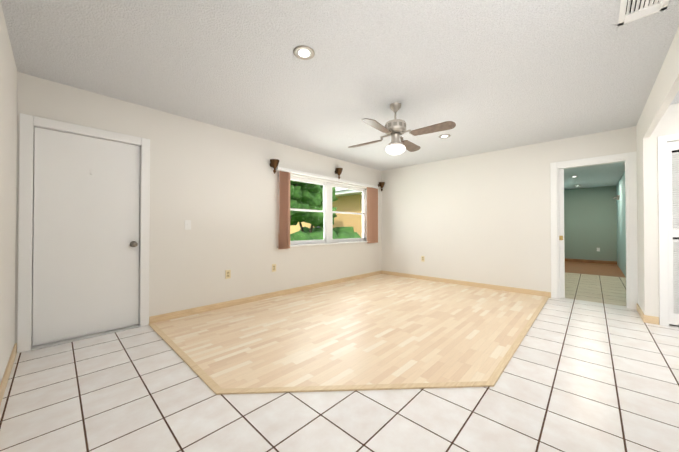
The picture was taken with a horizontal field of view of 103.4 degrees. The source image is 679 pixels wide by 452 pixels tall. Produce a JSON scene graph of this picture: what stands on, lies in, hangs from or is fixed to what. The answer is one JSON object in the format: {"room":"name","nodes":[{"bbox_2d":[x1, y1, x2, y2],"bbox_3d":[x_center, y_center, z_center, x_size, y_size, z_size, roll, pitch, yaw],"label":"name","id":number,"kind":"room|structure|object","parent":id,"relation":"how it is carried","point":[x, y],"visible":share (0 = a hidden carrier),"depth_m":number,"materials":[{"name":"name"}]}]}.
{"room":"empty living room","nodes":[
{"label":"empty living room","id":0,"kind":"room"},
{"bbox_2d":[0,2,16,383],"bbox_3d":[-0.750,-0.140,0.281,5.780,2.440,0.150,0,-1,43],"label":"wall","id":1,"kind":"structure","parent":0,"point":[8,115],"depth_m":1.90,"materials":[{"name":"paint"}]},
{"bbox_2d":[0,343,16,404],"bbox_3d":[-0.695,1.038,0.330,5.780,0.085,0.013,0,-1,43],"label":"baseboard","id":2,"kind":"structure","parent":1,"relation":"attached to","point":[7,372],"depth_m":1.88,"materials":[{"name":"beige wood"}]},
{"bbox_2d":[15,72,381,342],"bbox_3d":[-0.986,0.396,4.383,0.200,3.440,5.800,0,-1,43],"label":"wall","id":3,"kind":"structure","parent":0,"point":[218,186],"depth_m":3.50,"materials":[{"name":"paint"}]},
{"bbox_2d":[17,113,149,352],"bbox_3d":[-2.532,0.062,2.735,0.218,2.080,0.945,0,-1,43],"label":"door frame","id":4,"kind":"structure","parent":3,"relation":"attached to","point":[27,123],"depth_m":2.38,"materials":[{"name":"white wood"}]},
{"bbox_2d":[32,127,139,346],"bbox_3d":[-2.479,0.096,2.684,0.124,1.979,0.775,0,-1,43],"label":"entry door","id":5,"kind":"structure","parent":3,"relation":"in","point":[86,241],"depth_m":2.65,"materials":[{"name":"white metal"}]},
{"bbox_2d":[31,324,140,350],"bbox_3d":[-2.490,1.094,2.685,0.135,0.014,0.785,0,-1,43],"label":"door sill","id":6,"kind":"structure","parent":3,"relation":"attached to","point":[81,338],"depth_m":2.61,"materials":[{"name":"silver metal"}]},
{"bbox_2d":[185,220,190,229],"bbox_3d":[-1.864,-0.013,3.298,0.016,0.115,0.070,0,-1,43],"label":"light switch","id":7,"kind":"object","parent":3,"relation":"attached to","point":[187,224],"visible":1,"depth_m":3.30,"materials":[{"name":"white plastic"}]},
{"bbox_2d":[225,270,230,278],"bbox_3d":[-1.522,0.660,3.659,0.009,0.115,0.070,0,-1,43],"label":"outlet","id":8,"kind":"object","parent":3,"relation":"attached to","point":[227,274],"visible":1,"depth_m":3.65,"materials":[{"name":"beige plastic"}]},
{"bbox_2d":[149,270,381,323],"bbox_3d":[-0.566,1.076,4.665,0.016,0.085,4.565,0,-1,43],"label":"baseboard","id":9,"kind":"structure","parent":3,"relation":"attached to","point":[206,308],"depth_m":3.83,"materials":[{"name":"beige wood"}]},
{"bbox_2d":[272,264,275,271],"bbox_3d":[-1.023,0.655,4.189,0.009,0.115,0.070,0,-1,43],"label":"outlet","id":10,"kind":"object","parent":3,"relation":"attached to","point":[273,267],"visible":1,"depth_m":4.18,"materials":[{"name":"beige plastic"}]},
{"bbox_2d":[270,159,279,173],"bbox_3d":[-0.999,-0.906,4.119,0.158,0.210,0.148,0,-1,43],"label":"curtain rod bracket","id":11,"kind":"object","parent":3,"relation":"attached to","point":[274,163],"visible":1,"depth_m":4.08,"materials":[{"name":"brown wood"}]},
{"bbox_2d":[277,241,367,247],"bbox_3d":[-0.172,0.338,5.141,0.115,0.030,2.420,0,-1,43],"label":"window sill","id":12,"kind":"structure","parent":3,"relation":"attached to","point":[299,245],"depth_m":4.96,"materials":[{"name":"white wood"}]},
{"bbox_2d":[290,176,365,244],"bbox_3d":[-0.224,-0.262,5.197,0.070,1.170,2.360,0,-1,43],"label":"window unit","id":13,"kind":"structure","parent":3,"relation":"in","point":[328,211],"depth_m":5.16,"materials":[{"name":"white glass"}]},
{"bbox_2d":[276,167,377,248],"bbox_3d":[-0.061,-0.279,5.166,0.078,1.300,2.689,0,-1,43],"label":"vertical blinds","id":14,"kind":"object","parent":13,"relation":"attached to","point":[284,214],"visible":0.98,"depth_m":4.37,"materials":[{"name":"fabric"}]},
{"bbox_2d":[335,168,342,178],"bbox_3d":[-0.011,-1.002,5.167,0.158,0.210,0.148,0,-1,43],"label":"curtain rod bracket","id":15,"kind":"object","parent":3,"relation":"attached to","point":[338,171],"visible":1,"depth_m":5.13,"materials":[{"name":"brown wood"}]},
{"bbox_2d":[378,182,384,190],"bbox_3d":[0.977,-0.903,6.213,0.158,0.210,0.148,0,-1,43],"label":"curtain rod bracket","id":16,"kind":"object","parent":3,"relation":"attached to","point":[381,184],"visible":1,"depth_m":6.17,"materials":[{"name":"brown wood"}]},
{"bbox_2d":[0,272,678,451],"bbox_3d":[2.240,1.159,3.498,6.100,0.100,8.950,0,-1,43],"label":"floor","id":17,"kind":"structure","parent":0,"point":[581,376],"depth_m":1.65,"materials":[{"name":"white tile"}]},
{"bbox_2d":[149,296,548,394],"bbox_3d":[0.565,1.103,3.582,3.122,0.012,4.562,0,-1,43],"label":"trim","id":18,"kind":"structure","parent":17,"relation":"on","point":[217,389],"depth_m":1.83,"materials":[{"name":"brown wood"}]},
{"bbox_2d":[154,274,544,388],"bbox_3d":[0.564,1.105,3.609,3.110,0.008,4.550,0,-1,43],"label":"laminate floor","id":19,"kind":"structure","parent":17,"relation":"on","point":[383,329],"depth_m":2.70,"materials":[{"name":"beige laminate"}]},
{"bbox_2d":[0,0,678,170],"bbox_3d":[1.160,-1.391,2.374,6.100,0.100,5.800,0,-1,43],"label":"ceiling","id":20,"kind":"structure","parent":0,"point":[485,76],"depth_m":2.23,"materials":[{"name":"white paint"}]},
{"bbox_2d":[293,46,314,59],"bbox_3d":[-0.275,-1.340,2.078,0.166,0.008,0.166,0,-1,43],"label":"recessed light","id":21,"kind":"object","parent":20,"relation":"in","point":[304,52],"visible":1,"depth_m":2.07,"materials":[{"name":"silver metal"}]},
{"bbox_2d":[348,103,455,154],"bbox_3d":[0.619,-1.063,2.964,0.934,0.547,0.934,0,-1,-8],"label":"ceiling fan","id":22,"kind":"object","parent":20,"relation":"hanging from","point":[394,128],"visible":1,"depth_m":2.87,"materials":[{"name":"silver metal"}]},
{"bbox_2d":[439,134,450,137],"bbox_3d":[1.552,-1.323,3.956,0.166,0.008,0.166,0,-1,43],"label":"recessed light","id":23,"kind":"object","parent":20,"relation":"in","point":[445,136],"visible":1,"depth_m":3.95,"materials":[{"name":"silver metal"}]},
{"bbox_2d":[618,0,668,25],"bbox_3d":[1.809,-1.340,1.583,0.210,0.015,0.400,0,-1,43],"label":"ceiling vent","id":24,"kind":"object","parent":20,"relation":"in","point":[631,10],"visible":1,"depth_m":1.65,"materials":[{"name":"white metal"}]},
{"bbox_2d":[381,126,635,291],"bbox_3d":[3.138,0.396,4.397,5.780,3.440,0.120,0,-1,43],"label":"wall","id":25,"kind":"structure","parent":0,"point":[484,218],"depth_m":4.84,"materials":[{"name":"paint"}]},
{"bbox_2d":[382,270,550,297],"bbox_3d":[2.145,1.081,5.237,3.135,0.085,0.013,0,-1,43],"label":"baseboard","id":26,"kind":"structure","parent":25,"relation":"attached to","point":[504,288],"depth_m":4.91,"materials":[{"name":"beige wood"}]},
{"bbox_2d":[559,169,564,297],"bbox_3d":[3.419,0.112,4.132,0.076,1.981,0.037,0,-1,43],"label":"pocket door","id":27,"kind":"structure","parent":25,"relation":"in","point":[561,233],"depth_m":4.11,"materials":[{"name":"white wood"}]},
{"bbox_2d":[557,159,628,308],"bbox_3d":[3.661,0.105,3.905,0.740,2.015,0.120,0,-1,43],"label":"door frame","id":28,"kind":"structure","parent":25,"relation":"attached to","point":[626,213],"depth_m":3.68,"materials":[{"name":"white wood"}]},
{"bbox_2d":[550,152,637,309],"bbox_3d":[3.661,0.064,3.906,0.904,2.097,0.156,0,-1,43],"label":"trim","id":29,"kind":"structure","parent":25,"relation":"attached to","point":[631,157],"depth_m":3.60,"materials":[{"name":"white wood"}]},
{"bbox_2d":[637,304,645,322],"bbox_3d":[3.715,1.064,3.309,0.013,0.085,0.663,0,-1,43],"label":"baseboard","id":30,"kind":"structure","parent":25,"relation":"attached to","point":[643,317],"depth_m":3.18,"materials":[{"name":"beige wood"}]},
{"bbox_2d":[564,186,615,260],"bbox_3d":[7.890,-0.068,8.483,1.170,2.440,0.120,0,-1,43],"label":"wall","id":31,"kind":"structure","parent":0,"point":[594,218],"depth_m":8.41,"materials":[{"name":"green paint"}]},
{"bbox_2d":[565,258,616,263],"bbox_3d":[7.855,1.106,8.414,1.200,0.090,0.013,0,-1,43],"label":"baseboard","id":32,"kind":"structure","parent":31,"relation":"attached to","point":[592,261],"depth_m":8.37,"materials":[{"name":"brown wood"}]},
{"bbox_2d":[564,162,624,189],"bbox_3d":[5.752,-1.278,6.228,1.230,0.100,6.110,0,-1,43],"label":"ceiling","id":33,"kind":"structure","parent":0,"point":[600,175],"depth_m":6.50,"materials":[{"name":"paint"}]},
{"bbox_2d":[565,261,625,277],"bbox_3d":[6.874,1.193,7.395,1.470,0.100,3.080,0,-1,43],"label":"floor","id":34,"kind":"structure","parent":0,"point":[613,270],"depth_m":7.02,"materials":[{"name":"brown wood"}]},
{"bbox_2d":[616,171,625,276],"bbox_3d":[6.284,-0.091,5.798,0.120,2.440,6.230,0,-1,43],"label":"wall","id":35,"kind":"structure","parent":0,"point":[620,187],"depth_m":6.76,"materials":[{"name":"green paint"}]},
{"bbox_2d":[636,103,678,324],"bbox_3d":[4.350,0.382,2.724,1.720,3.440,0.650,0,-1,43],"label":"wall","id":36,"kind":"structure","parent":0,"point":[648,224],"depth_m":3.05,"materials":[{"name":"paint"}]},
{"bbox_2d":[658,134,678,325],"bbox_3d":[3.899,0.049,2.693,0.892,2.106,0.018,0,-1,43],"label":"trim","id":37,"kind":"structure","parent":36,"relation":"attached to","point":[663,234],"depth_m":2.97,"materials":[{"name":"white wood"}]},
{"bbox_2d":[667,141,678,324],"bbox_3d":[3.929,0.075,2.725,0.752,2.014,0.034,0,-1,43],"label":"closet door","id":38,"kind":"structure","parent":36,"relation":"in","point":[673,202],"depth_m":2.95,"materials":[{"name":"white wood"}]},
{"bbox_2d":[643,27,678,137],"bbox_3d":[1.845,-1.191,1.300,0.050,0.320,4.880,0,-1,43],"label":"wall","id":39,"kind":"structure","parent":0,"point":[664,91],"depth_m":2.23,"materials":[{"name":"paint"}]},
{"label":"outside","id":40,"kind":"structure","parent":0,"visible":0},
{"bbox_3d":[-16.354,1.400,28.844,55.740,0.100,80.000,0,-1,43],"label":"lawn","id":41,"kind":"structure","parent":40,"visible":0},
{"bbox_2d":[290,180,337,232],"bbox_3d":[-1.627,-0.847,9.502,4.351,4.055,5.341,0,-1,43],"label":"trees","id":42,"kind":"object","parent":41,"relation":"on","point":[311,200],"depth_m":9.60,"materials":[{"name":"green plant"}]},
{"bbox_2d":[290,227,360,240],"bbox_3d":[-2.499,0.692,9.472,5.335,1.407,7.856,0,-1,43],"label":"hedge","id":43,"kind":"object","parent":41,"relation":"on","point":[338,233],"depth_m":9.02,"materials":[{"name":"green plant"}]},
{"bbox_2d":[290,188,361,237],"bbox_3d":[1.316,-0.701,16.727,9.300,3.890,8.600,0,-1,43],"label":"neighbouring house","id":44,"kind":"structure","parent":41,"relation":"on","point":[354,221],"depth_m":12.45,"materials":[{"name":"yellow paint"}]}
]}

